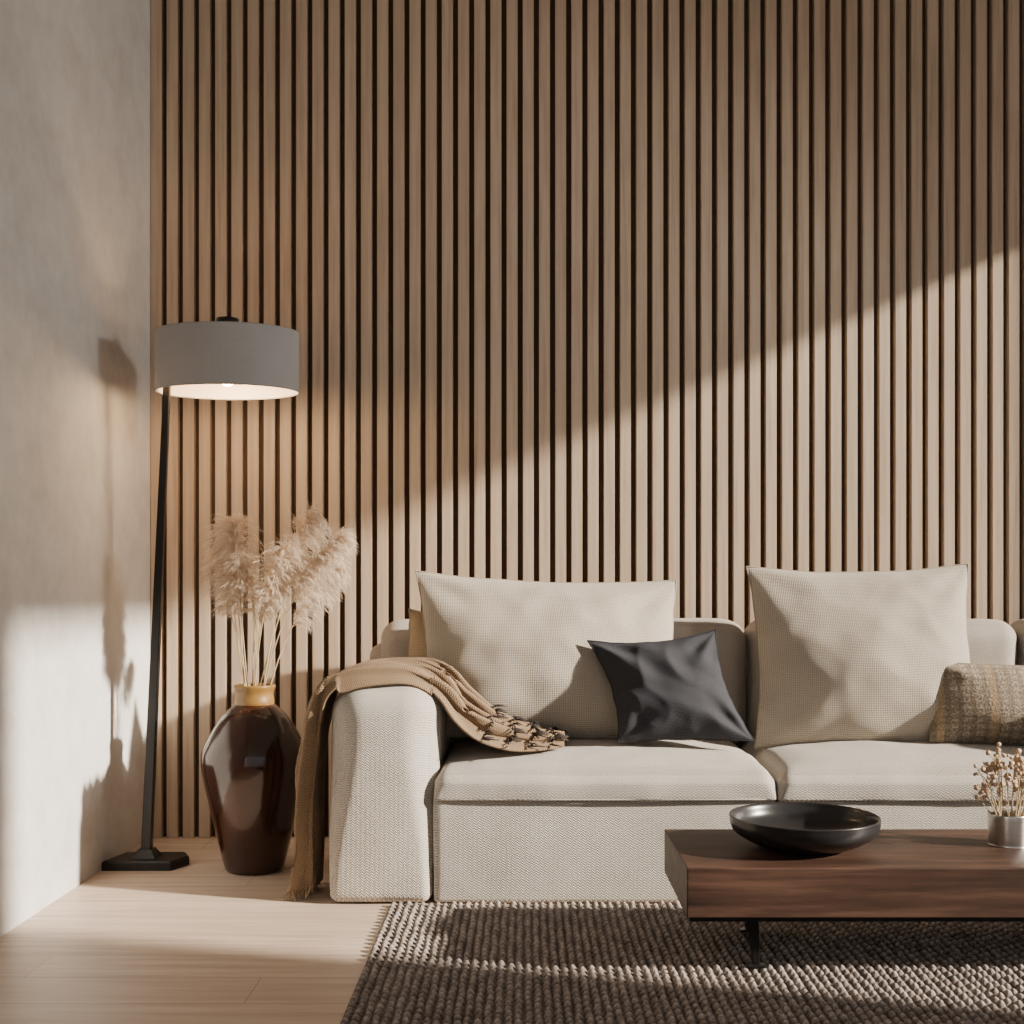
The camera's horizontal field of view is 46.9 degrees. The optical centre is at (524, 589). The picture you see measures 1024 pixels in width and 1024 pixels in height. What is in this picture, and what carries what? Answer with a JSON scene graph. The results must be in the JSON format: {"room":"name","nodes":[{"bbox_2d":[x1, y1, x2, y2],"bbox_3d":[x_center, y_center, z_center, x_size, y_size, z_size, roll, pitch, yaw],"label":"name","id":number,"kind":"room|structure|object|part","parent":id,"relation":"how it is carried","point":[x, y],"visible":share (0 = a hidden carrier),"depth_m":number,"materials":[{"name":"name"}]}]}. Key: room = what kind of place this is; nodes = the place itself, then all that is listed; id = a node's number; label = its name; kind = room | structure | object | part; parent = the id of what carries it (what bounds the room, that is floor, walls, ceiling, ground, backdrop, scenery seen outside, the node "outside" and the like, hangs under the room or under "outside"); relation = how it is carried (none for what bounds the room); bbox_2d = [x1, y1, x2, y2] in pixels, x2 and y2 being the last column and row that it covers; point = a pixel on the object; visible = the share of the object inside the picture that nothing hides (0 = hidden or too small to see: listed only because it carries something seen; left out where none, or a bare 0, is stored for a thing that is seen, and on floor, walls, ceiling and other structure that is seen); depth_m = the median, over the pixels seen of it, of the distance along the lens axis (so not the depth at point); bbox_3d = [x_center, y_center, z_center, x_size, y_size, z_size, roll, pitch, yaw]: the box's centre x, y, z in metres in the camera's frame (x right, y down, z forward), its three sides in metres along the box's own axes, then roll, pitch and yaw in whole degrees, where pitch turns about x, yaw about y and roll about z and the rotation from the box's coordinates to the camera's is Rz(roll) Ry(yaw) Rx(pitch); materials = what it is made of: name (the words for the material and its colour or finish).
{"room":"living room","nodes":[
{"label":"living room","id":0,"kind":"room"},
{"bbox_2d":[0,0,149,936],"bbox_3d":[-1.587,-0.800,1.729,0.150,3.600,6.458,0,0,0],"label":"wall","id":1,"kind":"structure","parent":0,"point":[75,74],"depth_m":3.94,"materials":[{"name":"paint"}]},
{"bbox_2d":[0,836,673,1023],"bbox_3d":[0.844,1.050,1.729,5.012,0.100,6.458,0,0,0],"label":"floor","id":2,"kind":"structure","parent":0,"point":[198,942],"depth_m":3.29,"materials":[{"name":"brown wood"}]},
{"bbox_2d":[102,316,298,870],"bbox_3d":[-1.163,0.009,4.275,0.687,1.982,0.350,0,0,0],"label":"floor lamp","id":3,"kind":"object","parent":2,"relation":"on","point":[225,358],"visible":1,"depth_m":4.20,"materials":[{"name":"grey fabric"}]},
{"bbox_3d":[-1.078,-0.825,4.275,0.516,0.214,0.350,0,0,0],"label":"lamp shade","id":4,"kind":"part","parent":3,"relation":"part of","materials":[{"name":"grey fabric"}]},
{"bbox_2d":[216,316,238,321],"bbox_3d":[-1.078,-0.891,4.275,0.080,0.182,0.080,0,0,0],"label":"finial","id":5,"kind":"object","parent":3,"relation":"attached to","point":[224,318],"depth_m":4.24,"materials":[{"name":"black metal"}]},
{"bbox_2d":[200,683,300,875],"bbox_3d":[-0.967,0.669,4.220,0.373,0.662,0.373,0,0,-4],"label":"ceramic vase","id":6,"kind":"object","parent":2,"relation":"on","point":[248,761],"visible":0.95,"depth_m":4.10,"materials":[{"name":"ceramic"}]},
{"bbox_2d":[199,499,358,685],"bbox_3d":[-0.869,0.054,4.195,0.585,0.771,0.365,0,0,0],"label":"pampas grass","id":7,"kind":"object","parent":6,"relation":"in","point":[289,563],"depth_m":4.16,"materials":[{"name":"beige plant"}]},
{"bbox_2d":[329,618,1023,902],"bbox_3d":[0.818,0.551,4.213,2.906,0.896,0.974,0,0,0],"label":"sofa","id":8,"kind":"object","parent":2,"relation":"on","point":[416,810],"visible":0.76,"depth_m":3.75,"materials":[{"name":"fabric"}]},
{"bbox_3d":[-0.452,0.638,4.203,0.366,0.720,0.951,0,0,0],"label":"arm","id":9,"kind":"part","parent":8,"relation":"part of","materials":[{"name":"fabric"}]},
{"bbox_2d":[408,608,425,656],"bbox_3d":[-0.262,0.260,4.340,0.387,0.384,0.171,0,0,-3],"label":"pillow","id":10,"kind":"object","parent":8,"relation":"on","point":[416,646],"visible":0.16,"depth_m":4.32,"materials":[{"name":"fabric"}]},
{"bbox_2d":[283,657,568,900],"bbox_3d":[-0.318,0.613,3.943,0.934,0.766,0.348,0,0,0],"label":"throw blanket","id":11,"kind":"object","parent":8,"relation":"on","point":[480,720],"visible":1,"depth_m":3.83,"materials":[{"name":"fabric"}]},
{"bbox_2d":[415,570,690,741],"bbox_3d":[0.093,0.236,4.191,0.975,0.607,0.321,0,0,0],"label":"pillow","id":12,"kind":"object","parent":8,"relation":"on","point":[523,646],"visible":0.66,"depth_m":4.12,"materials":[{"name":"fabric"}]},
{"bbox_3d":[0.820,0.599,4.600,2.840,0.797,0.200,0,0,0],"label":"frame","id":13,"kind":"part","parent":8,"relation":"part of","materials":[{"name":"fabric"}]},
{"bbox_2d":[381,618,745,747],"bbox_3d":[0.146,0.354,4.530,1.389,0.501,0.325,0,0,0],"label":"cushion","id":14,"kind":"object","parent":8,"relation":"on","point":[731,639],"depth_m":4.40,"materials":[{"name":"fabric"}]},
{"bbox_2d":[434,738,776,801],"bbox_3d":[0.254,0.597,4.119,1.103,0.156,0.785,0,0,0],"label":"seat cushion","id":15,"kind":"object","parent":8,"relation":"on","point":[465,769],"depth_m":3.76,"materials":[{"name":"fabric"}]},
{"bbox_2d":[587,629,755,742],"bbox_3d":[0.494,0.324,4.004,0.563,0.377,0.217,0,0,0],"label":"pillow","id":16,"kind":"object","parent":8,"relation":"on","point":[676,689],"visible":1,"depth_m":3.95,"materials":[{"name":"fabric"}]},
{"bbox_2d":[746,563,969,748],"bbox_3d":[1.212,0.231,4.216,0.809,0.658,0.315,0,0,0],"label":"pillow","id":17,"kind":"object","parent":8,"relation":"on","point":[864,655],"visible":0.8,"depth_m":4.14,"materials":[{"name":"fabric"}]},
{"bbox_2d":[744,619,1016,738],"bbox_3d":[1.351,0.354,4.528,1.022,0.498,0.327,0,0,0],"label":"cushion","id":18,"kind":"object","parent":8,"relation":"on","point":[990,641],"depth_m":4.42,"materials":[{"name":"fabric"}]},
{"bbox_2d":[740,740,1023,801],"bbox_3d":[1.364,0.598,4.119,1.129,0.153,0.787,0,0,0],"label":"seat cushion","id":19,"kind":"object","parent":8,"relation":"on","point":[855,770],"depth_m":3.76,"materials":[{"name":"fabric"}]},
{"bbox_2d":[929,662,1023,744],"bbox_3d":[1.665,0.394,4.071,0.547,0.296,0.179,0,0,0],"label":"plaid pillow","id":20,"kind":"object","parent":8,"relation":"on","point":[978,703],"visible":0.9,"depth_m":4.03,"materials":[{"name":"fabric"}]},
{"bbox_2d":[1010,619,1023,664],"bbox_3d":[2.054,0.355,4.530,0.379,0.494,0.301,0,0,0],"label":"cushion","id":21,"kind":"object","parent":8,"relation":"on","point":[1018,626],"depth_m":4.47,"materials":[{"name":"fabric"}]},
{"bbox_2d":[340,900,1023,1023],"bbox_3d":[1.238,0.990,2.818,3.327,0.019,1.835,0,0,0],"label":"woven rug","id":22,"kind":"object","parent":2,"relation":"on","point":[454,963],"visible":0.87,"depth_m":3.07,"materials":[{"name":"fabric"}]},
{"bbox_2d":[664,829,1023,967],"bbox_3d":[1.231,0.846,3.245,1.638,0.277,0.490,0,0,0],"label":"coffee table","id":23,"kind":"object","parent":22,"relation":"on","point":[715,875],"visible":1,"depth_m":3.00,"materials":[{"name":"brown wood"}]},
{"bbox_3d":[0.593,0.912,3.080,0.038,0.137,0.030,0,0,0],"label":"leg","id":24,"kind":"part","parent":23,"relation":"part of","materials":[{"name":"black metal"}]},
{"bbox_2d":[729,802,881,855],"bbox_3d":[0.768,0.663,3.245,0.407,0.088,0.407,0,0,41],"label":"bowl","id":25,"kind":"object","parent":23,"relation":"on","point":[794,828],"visible":1,"depth_m":3.22,"materials":[{"name":"ceramic"}]},
{"bbox_3d":[1.230,0.840,3.245,1.620,0.012,0.470,0,0,0],"label":"under plate","id":26,"kind":"part","parent":23,"relation":"part of","materials":[{"name":"black metal"}]},
{"bbox_2d":[988,809,1023,848],"bbox_3d":[1.345,0.663,3.280,0.110,0.087,0.110,0,0,0],"label":"steel cup","id":27,"kind":"object","parent":23,"relation":"on","point":[1005,831],"visible":0.94,"depth_m":3.23,"materials":[{"name":"silver metal"}]},
{"bbox_2d":[971,742,1023,816],"bbox_3d":[1.364,0.550,3.277,0.228,0.256,0.198,0,0,24],"label":"dried flowers","id":28,"kind":"object","parent":27,"relation":"in","point":[997,765],"visible":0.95,"depth_m":3.27,"materials":[{"name":"beige plant"}]},
{"bbox_2d":[164,0,1021,835],"bbox_3d":[0.844,-0.800,4.873,4.712,3.600,0.170,0,0,0],"label":"wall","id":29,"kind":"structure","parent":0,"point":[423,2],"depth_m":4.79,"materials":[{"name":"black"}]},
{"bbox_2d":[150,0,1023,837],"bbox_3d":[0.829,-0.800,4.774,4.681,3.598,0.031,0,0,0],"label":"oak slats","id":30,"kind":"structure","parent":29,"relation":"attached to","point":[156,6],"depth_m":4.76,"materials":[{"name":"beige wood"}]}
]}

